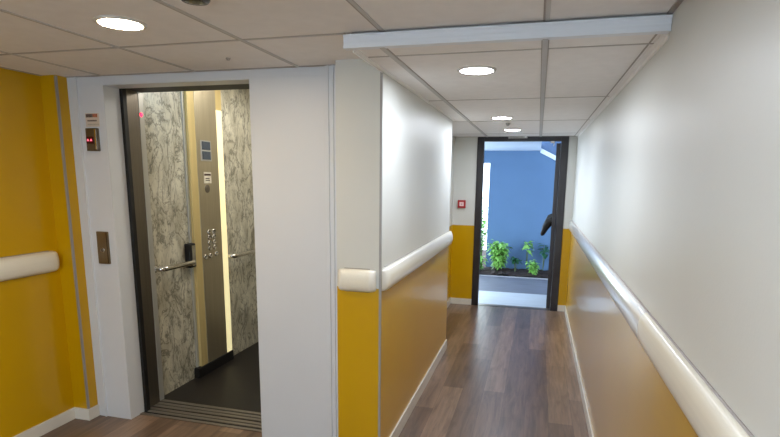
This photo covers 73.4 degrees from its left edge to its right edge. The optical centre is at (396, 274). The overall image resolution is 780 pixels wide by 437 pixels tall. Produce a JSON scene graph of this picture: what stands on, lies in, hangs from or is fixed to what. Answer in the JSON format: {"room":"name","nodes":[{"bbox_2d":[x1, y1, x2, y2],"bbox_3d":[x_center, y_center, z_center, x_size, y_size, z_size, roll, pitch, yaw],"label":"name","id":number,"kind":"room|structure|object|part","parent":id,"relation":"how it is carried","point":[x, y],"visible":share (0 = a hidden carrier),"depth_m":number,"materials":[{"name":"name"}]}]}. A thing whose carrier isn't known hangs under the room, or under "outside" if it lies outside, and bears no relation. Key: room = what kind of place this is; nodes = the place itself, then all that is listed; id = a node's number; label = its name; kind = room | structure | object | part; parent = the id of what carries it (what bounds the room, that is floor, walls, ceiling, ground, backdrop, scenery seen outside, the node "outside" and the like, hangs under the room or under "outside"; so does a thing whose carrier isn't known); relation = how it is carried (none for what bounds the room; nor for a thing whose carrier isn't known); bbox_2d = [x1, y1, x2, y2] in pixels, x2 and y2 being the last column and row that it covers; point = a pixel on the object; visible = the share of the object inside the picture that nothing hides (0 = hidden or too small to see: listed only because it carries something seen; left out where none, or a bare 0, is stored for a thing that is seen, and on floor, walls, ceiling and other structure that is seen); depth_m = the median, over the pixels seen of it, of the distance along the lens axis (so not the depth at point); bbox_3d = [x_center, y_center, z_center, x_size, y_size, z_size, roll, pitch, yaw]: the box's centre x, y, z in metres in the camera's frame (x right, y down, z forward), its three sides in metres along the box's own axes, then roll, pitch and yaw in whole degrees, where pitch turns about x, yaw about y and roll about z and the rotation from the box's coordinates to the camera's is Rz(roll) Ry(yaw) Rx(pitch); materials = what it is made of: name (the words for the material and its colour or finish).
{"room":"hospital interior","nodes":[
{"label":"hospital interior","id":0,"kind":"room"},
{"bbox_2d":[0,68,73,436],"bbox_3d":[-2.935,0.227,1.067,0.100,2.450,5.635,3,11,15],"label":"wall","id":1,"kind":"structure","parent":0,"point":[36,382],"depth_m":3.25,"materials":[{"name":"paint"}]},
{"bbox_2d":[0,251,58,281],"bbox_3d":[-2.864,0.337,1.057,0.055,0.142,5.015,3,11,15],"label":"rail","id":2,"kind":"object","parent":1,"relation":"attached to","point":[30,264],"visible":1,"depth_m":3.21,"materials":[{"name":"beige plastic"}]},
{"bbox_2d":[13,404,99,436],"bbox_3d":[-2.840,1.400,1.241,0.133,0.082,5.214,3,11,15],"label":"baseboard","id":3,"kind":"structure","parent":1,"relation":"attached to","point":[65,417],"depth_m":3.54,"materials":[{"name":"white painted wood"}]},
{"bbox_2d":[40,75,97,408],"bbox_3d":[-2.141,-0.220,3.569,0.122,2.450,0.286,3,11,15],"label":"wall pier","id":4,"kind":"object","parent":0,"point":[46,81],"visible":0.29,"depth_m":3.44,"materials":[{"name":"paint"}]},
{"bbox_2d":[54,75,89,408],"bbox_3d":[-2.122,-0.148,3.430,0.013,2.196,0.013,3,11,15],"label":"guard","id":5,"kind":"object","parent":4,"relation":"attached to","point":[55,76],"visible":1,"depth_m":3.41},
{"bbox_2d":[77,66,328,436],"bbox_3d":[-1.182,-0.164,3.327,1.859,2.450,0.130,3,11,15],"label":"wall","id":6,"kind":"structure","parent":0,"point":[287,114],"depth_m":3.20,"materials":[{"name":"white paint"}]},
{"bbox_2d":[67,77,107,416],"bbox_3d":[-2.060,-0.123,3.512,0.074,2.282,0.044,3,11,15],"label":"trim","id":7,"kind":"structure","parent":6,"relation":"attached to","point":[72,86],"depth_m":3.48,"materials":[{"name":"white paint"}]},
{"bbox_2d":[85,113,99,126],"bbox_3d":[-1.926,-0.978,3.313,0.105,0.082,0.002,3,11,15],"label":"sticker","id":8,"kind":"object","parent":6,"relation":"attached to","point":[92,119],"visible":1,"depth_m":3.31,"materials":[{"name":"beige paper"}]},
{"bbox_2d":[85,128,100,150],"bbox_3d":[-1.931,-0.856,3.324,0.089,0.142,0.024,3,11,15],"label":"indicator","id":9,"kind":"object","parent":6,"relation":"attached to","point":[92,134],"visible":1,"depth_m":3.31,"materials":[{"name":"metal"}]},
{"bbox_2d":[96,231,110,263],"bbox_3d":[-1.934,-0.175,3.448,0.086,0.214,0.023,3,11,15],"label":"plate","id":10,"kind":"object","parent":6,"relation":"attached to","point":[103,246],"visible":1,"depth_m":3.44,"materials":[{"name":"brown metal"}]},
{"bbox_2d":[119,84,261,432],"bbox_3d":[-1.303,-0.100,3.527,1.094,2.290,0.258,3,11,15],"label":"door frame","id":11,"kind":"structure","parent":6,"relation":"attached to","point":[131,99],"depth_m":3.66,"materials":[{"name":"black metal"}]},
{"bbox_3d":[-1.312,1.027,3.657,1.046,0.026,0.117,3,11,15],"label":"landing sill","id":12,"kind":"part","parent":11,"relation":"part of","materials":[{"name":"metal"}]},
{"bbox_3d":[-1.300,1.002,3.792,1.094,0.027,0.129,3,11,15],"label":"sill","id":13,"kind":"part","parent":11,"relation":"part of","materials":[{"name":"metal"}]},
{"bbox_2d":[77,74,323,84],"bbox_3d":[-1.202,-1.147,3.090,1.677,0.004,0.014,3,11,15],"label":"trim","id":14,"kind":"structure","parent":6,"relation":"attached to","point":[319,74],"depth_m":3.06,"materials":[{"name":"white metal"}]},
{"bbox_2d":[324,65,337,436],"bbox_3d":[-0.355,-0.018,3.055,0.108,2.282,0.028,3,11,15],"label":"trim","id":15,"kind":"structure","parent":6,"relation":"attached to","point":[329,71],"depth_m":3.02,"materials":[{"name":"white paint"}]},
{"bbox_2d":[40,303,588,436],"bbox_3d":[-0.729,1.238,2.780,3.735,0.100,9.688,3,11,15],"label":"floor","id":16,"kind":"structure","parent":0,"point":[502,371],"depth_m":4.22,"materials":[{"name":"wood"}]},
{"bbox_2d":[143,89,260,412],"bbox_3d":[-0.882,-0.404,4.463,1.500,2.560,1.830,3,11,15],"label":"cabin","id":17,"kind":"object","parent":16,"relation":"on","point":[198,143],"visible":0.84,"depth_m":4.31,"materials":[{"name":"stone"}]},
{"bbox_3d":[-1.749,-0.321,3.996,0.030,2.496,0.465,3,11,15],"label":"marble panel","id":18,"kind":"part","parent":17,"relation":"part of","materials":[{"name":"stone"}]},
{"bbox_3d":[-1.696,-0.066,4.004,0.097,0.038,0.369,3,11,15],"label":"handrail","id":19,"kind":"part","parent":17,"relation":"part of","materials":[{"name":"silver metal"}]},
{"bbox_3d":[-1.675,-0.361,4.221,0.034,2.496,0.025,3,11,15],"label":"trim","id":20,"kind":"part","parent":17,"relation":"part of","materials":[{"name":"metal"}]},
{"bbox_3d":[-1.649,-0.412,4.264,0.057,2.410,0.087,3,11,15],"label":"trim","id":21,"kind":"part","parent":17,"relation":"part of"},
{"bbox_3d":[-1.599,-0.444,4.442,0.060,2.410,0.288,3,11,15],"label":"control panel","id":22,"kind":"part","parent":17,"relation":"part of","materials":[{"name":"metal"}]},
{"bbox_3d":[-1.617,0.788,4.640,0.068,0.086,0.520,3,11,15],"label":"kick plate","id":23,"kind":"part","parent":17,"relation":"part of","materials":[{"name":"black rubber"}]},
{"bbox_3d":[-1.538,-1.530,4.429,0.058,0.268,0.086,3,11,15],"label":"trim","id":24,"kind":"part","parent":17,"relation":"part of","materials":[{"name":"metal"}]},
{"bbox_3d":[-1.457,-0.513,5.068,0.030,2.496,0.840,3,11,15],"label":"marble panel","id":25,"kind":"part","parent":17,"relation":"part of","materials":[{"name":"stone"}]},
{"bbox_3d":[-1.416,-0.219,5.042,0.097,0.038,0.669,3,11,15],"label":"handrail","id":26,"kind":"part","parent":17,"relation":"part of","materials":[{"name":"silver metal"}]},
{"bbox_2d":[0,0,675,76],"bbox_3d":[-1.269,-0.712,0.359,3.685,0.030,5.470,3,11,15],"label":"ceiling","id":27,"kind":"structure","parent":0,"point":[244,19],"depth_m":2.11,"materials":[{"name":"tile"}]},
{"bbox_2d":[93,15,146,30],"bbox_3d":[-1.112,-1.010,2.109,0.196,0.009,0.196,3,11,15],"label":"recessed light","id":28,"kind":"object","parent":27,"relation":"in","point":[120,23],"visible":1,"depth_m":2.09,"materials":[{"name":"white plastic"}]},
{"bbox_2d":[181,0,210,5],"bbox_3d":[-0.685,-0.938,1.780,0.100,0.022,0.100,3,11,15],"label":"ceiling sensor","id":29,"kind":"object","parent":27,"relation":"attached to","point":[191,2],"visible":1,"depth_m":1.78,"materials":[{"name":"clear glass"}]},
{"bbox_2d":[0,0,682,77],"bbox_3d":[-1.209,-0.697,0.372,3.475,0.006,5.320,3,11,15],"label":"trim","id":30,"kind":"structure","parent":27,"relation":"attached to","point":[547,3],"depth_m":2.38,"materials":[{"name":"white metal"}]},
{"bbox_2d":[335,59,452,436],"bbox_3d":[0.089,-0.267,3.979,0.255,2.450,2.305,3,11,15],"label":"wall","id":31,"kind":"structure","parent":0,"point":[417,137],"depth_m":3.04,"materials":[{"name":"paint"}]},
{"bbox_2d":[338,268,375,292],"bbox_3d":[-0.223,0.035,2.884,0.220,0.132,0.042,3,11,15],"label":"rail","id":32,"kind":"object","parent":31,"relation":"attached to","point":[349,279],"visible":1,"depth_m":2.87,"materials":[{"name":"beige plastic"}]},
{"bbox_2d":[378,72,382,436],"bbox_3d":[-0.089,0.011,2.869,0.012,2.134,0.012,3,11,15],"label":"guard","id":33,"kind":"object","parent":31,"relation":"attached to","point":[381,74],"visible":0.89,"depth_m":2.84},
{"bbox_2d":[382,231,452,290],"bbox_3d":[0.235,-0.162,3.974,0.042,0.138,2.309,3,11,15],"label":"rail","id":34,"kind":"object","parent":31,"relation":"attached to","point":[392,273],"visible":1,"depth_m":3.44,"materials":[{"name":"beige plastic"}]},
{"bbox_2d":[389,297,593,436],"bbox_3d":[0.259,1.193,2.546,1.515,0.098,9.368,3,11,15],"label":"baseboard","id":35,"kind":"structure","parent":31,"relation":"attached to","point":[406,414],"depth_m":4.23,"materials":[{"name":"white wood"}]},
{"bbox_2d":[447,136,454,300],"bbox_3d":[0.465,-0.653,6.115,0.100,2.450,2.083,3,11,15],"label":"wall","id":36,"kind":"structure","parent":0,"point":[453,137],"depth_m":6.86,"materials":[{"name":"paint"}]},
{"bbox_2d":[359,34,660,136],"bbox_3d":[0.895,-1.356,4.376,1.545,0.030,4.789,3,11,15],"label":"ceiling","id":37,"kind":"structure","parent":0,"point":[581,73],"depth_m":2.86,"materials":[{"name":"tile"}]},
{"bbox_2d":[457,66,496,74],"bbox_3d":[0.403,-1.023,2.625,0.196,0.009,0.196,3,11,15],"label":"recessed light","id":38,"kind":"object","parent":37,"relation":"in","point":[467,70],"visible":1,"depth_m":2.61,"materials":[{"name":"white plastic"}]},
{"bbox_2d":[491,116,512,119],"bbox_3d":[0.933,-1.381,4.620,0.196,0.009,0.196,3,11,15],"label":"recessed light","id":39,"kind":"object","parent":37,"relation":"in","point":[496,117],"visible":1,"depth_m":4.60,"materials":[{"name":"white plastic"}]},
{"bbox_2d":[368,39,653,136],"bbox_3d":[0.883,-1.336,4.356,1.515,0.008,4.739,3,11,15],"label":"trim","id":40,"kind":"structure","parent":37,"relation":"attached to","point":[544,48],"depth_m":2.66,"materials":[{"name":"white metal"}]},
{"bbox_2d":[503,129,521,130],"bbox_3d":[1.266,-1.575,5.705,0.196,0.009,0.196,3,11,15],"label":"recessed light","id":41,"kind":"object","parent":37,"relation":"in","point":[503,129],"visible":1,"depth_m":5.69,"materials":[{"name":"white plastic"}]},
{"bbox_2d":[485,142,541,150],"bbox_3d":[1.751,-2.066,8.218,5.800,0.095,3.062,3,11,15],"label":"ceiling","id":42,"kind":"structure","parent":0,"point":[489,146],"depth_m":8.34,"materials":[{"name":"white paint"}]},
{"bbox_2d":[450,136,577,305],"bbox_3d":[1.499,-0.773,6.845,1.515,2.450,0.120,3,11,15],"label":"wall","id":43,"kind":"structure","parent":0,"point":[465,161],"depth_m":6.87,"materials":[{"name":"paint"}]},
{"bbox_2d":[458,200,465,207],"bbox_3d":[0.862,-0.928,6.906,0.102,0.103,0.040,3,11,15],"label":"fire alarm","id":44,"kind":"object","parent":43,"relation":"attached to","point":[461,203],"visible":1,"depth_m":6.89,"materials":[{"name":"red plastic"}]},
{"bbox_2d":[471,136,568,310],"bbox_3d":[1.700,-0.728,7.244,1.121,2.242,0.997,3,11,15],"label":"door","id":45,"kind":"structure","parent":43,"relation":"in","point":[555,220],"depth_m":6.75,"materials":[{"name":"metal"}]},
{"bbox_2d":[508,136,527,137],"bbox_3d":[1.528,-1.729,6.577,0.235,0.037,0.018,3,11,15],"label":"plate","id":46,"kind":"object","parent":45,"relation":"attached to","point":[508,136],"visible":0.57,"depth_m":6.57,"materials":[{"name":"grey metal"}]},
{"bbox_3d":[2.158,-0.673,7.174,0.050,2.130,0.900,4,11,17],"label":"door","id":47,"kind":"part","parent":45,"relation":"part of","materials":[{"name":"black metal"}]},
{"bbox_2d":[484,151,555,270],"bbox_3d":[2.113,-1.156,9.814,5.800,2.350,0.150,3,11,15],"label":"wall","id":48,"kind":"structure","parent":0,"point":[521,183],"depth_m":9.66,"materials":[{"name":"blue paint"}]},
{"bbox_2d":[541,142,560,155],"bbox_3d":[3.017,-2.257,9.253,0.898,0.960,0.065,3,11,15],"label":"wall","id":49,"kind":"structure","parent":0,"point":[548,146],"depth_m":9.30,"materials":[{"name":"blue paint"}]},
{"bbox_2d":[540,148,555,160],"bbox_3d":[3.009,-1.969,9.291,0.900,0.540,0.095,3,11,15],"label":"trim","id":50,"kind":"structure","parent":49,"relation":"attached to","point":[542,151],"depth_m":9.30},
{"bbox_2d":[566,0,779,436],"bbox_3d":[1.043,0.090,2.093,0.100,2.450,9.688,3,11,15],"label":"wall","id":51,"kind":"structure","parent":0,"point":[677,183],"depth_m":1.55,"materials":[{"name":"paint"}]},
{"bbox_2d":[343,15,672,50],"bbox_3d":[0.390,-0.950,2.068,1.265,0.056,0.040,3,11,15],"label":"ceiling beam","id":52,"kind":"structure","parent":51,"relation":"attached to","point":[658,24],"depth_m":2.04,"materials":[{"name":"paint"}]},
{"bbox_2d":[350,33,668,137],"bbox_3d":[1.016,-1.349,4.318,1.242,0.084,4.739,3,11,15],"label":"trim","id":53,"kind":"structure","parent":51,"relation":"attached to","point":[662,38],"depth_m":2.67,"materials":[{"name":"white metal"}]},
{"bbox_2d":[352,13,670,33],"bbox_3d":[0.490,-1.034,2.273,1.290,0.082,0.471,3,11,15],"label":"trim","id":54,"kind":"structure","parent":51,"relation":"attached to","point":[665,13],"depth_m":2.06,"materials":[{"name":"white metal"}]},
{"bbox_2d":[569,221,648,340],"bbox_3d":[1.568,-0.206,4.306,0.036,0.136,4.846,3,11,15],"label":"rail","id":55,"kind":"object","parent":51,"relation":"attached to","point":[629,305],"visible":0.93,"depth_m":2.71,"materials":[{"name":"white plastic"}]},
{"bbox_2d":[637,312,754,436],"bbox_3d":[0.373,0.583,-0.091,0.036,0.136,4.400,3,11,15],"label":"rail","id":56,"kind":"object","parent":51,"relation":"attached to","point":[709,415],"visible":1,"depth_m":1.35,"materials":[{"name":"beige plastic"}]},
{"label":"outside","id":57,"kind":"structure","parent":0,"visible":0},
{"bbox_2d":[479,274,547,279],"bbox_3d":[1.887,0.094,9.238,5.800,0.132,0.030,3,11,15],"label":"curb","id":58,"kind":"object","parent":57,"point":[479,274],"visible":0.07,"depth_m":9.17,"materials":[{"name":"grey concrete"}]},
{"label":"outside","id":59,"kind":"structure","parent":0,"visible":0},
{"bbox_2d":[479,250,543,277],"bbox_3d":[3.145,-0.120,10.834,7.400,0.170,3.730,3,11,15],"label":"garden","id":60,"kind":"object","parent":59,"point":[484,251],"depth_m":9.60,"materials":[{"name":"soil"}]},
{"bbox_2d":[480,197,487,254],"bbox_3d":[1.801,-0.992,11.110,0.440,1.415,0.658,8,13,36],"label":"shrub","id":61,"kind":"object","parent":60,"relation":"on","point":[483,221],"visible":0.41,"depth_m":11.12,"materials":[{"name":"green plant"}]},
{"bbox_2d":[480,267,547,277],"bbox_3d":[2.856,-0.014,9.354,4.000,0.064,0.730,3,11,15],"label":"soil","id":62,"kind":"object","parent":60,"relation":"on","point":[486,270],"visible":0.22,"depth_m":9.39,"materials":[{"name":"brown soil"}]},
{"bbox_2d":[480,252,488,268],"bbox_3d":[1.481,-0.252,9.565,0.359,0.389,0.326,0,10,-3],"label":"leafy shrub","id":63,"kind":"object","parent":62,"relation":"on","point":[481,256],"visible":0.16,"depth_m":9.48,"materials":[{"name":"green plant"}]},
{"bbox_2d":[485,239,511,269],"bbox_3d":[1.859,-0.333,9.523,0.488,0.572,0.479,3,11,15],"label":"leafy shrub","id":64,"kind":"object","parent":62,"relation":"on","point":[499,253],"visible":0.95,"depth_m":9.45,"materials":[{"name":"green plant"}]},
{"bbox_2d":[510,256,522,270],"bbox_3d":[2.162,-0.177,9.472,0.235,0.271,0.265,-4,12,-26],"label":"leafy sprig","id":65,"kind":"object","parent":62,"relation":"on","point":[514,261],"visible":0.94,"depth_m":9.46,"materials":[{"name":"green plant"}]},
{"bbox_2d":[522,241,534,269],"bbox_3d":[2.407,-0.340,9.581,0.283,0.556,0.287,-1,11,-11],"label":"leafy sprig","id":66,"kind":"object","parent":62,"relation":"on","point":[526,246],"visible":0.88,"depth_m":9.54,"materials":[{"name":"green plant"}]},
{"bbox_2d":[525,259,539,274],"bbox_3d":[2.406,-0.106,9.213,0.272,0.291,0.276,-3,11,-20],"label":"leafy shrub","id":67,"kind":"object","parent":62,"relation":"on","point":[533,266],"visible":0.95,"depth_m":9.18,"materials":[{"name":"green plant"}]},
{"bbox_2d":[538,243,549,270],"bbox_3d":[2.678,-0.305,9.510,0.266,0.522,0.312,-3,11,-19],"label":"leafy sprig","id":68,"kind":"object","parent":62,"relation":"on","point":[544,251],"visible":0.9,"depth_m":9.47,"materials":[{"name":"green plant"}]},
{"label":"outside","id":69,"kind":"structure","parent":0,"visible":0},
{"bbox_2d":[479,276,547,294],"bbox_3d":[1.716,0.215,8.611,5.800,0.116,1.290,3,11,15],"label":"paving","id":70,"kind":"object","parent":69,"point":[486,283],"visible":0.21,"depth_m":8.51,"materials":[{"name":"grey concrete"}]},
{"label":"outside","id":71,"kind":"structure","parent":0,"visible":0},
{"bbox_2d":[478,291,546,307],"bbox_3d":[1.438,0.397,7.588,5.800,0.118,0.862,3,11,15],"label":"ground slab","id":72,"kind":"structure","parent":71,"point":[485,297],"depth_m":7.50,"materials":[{"name":"white concrete"}]}
]}

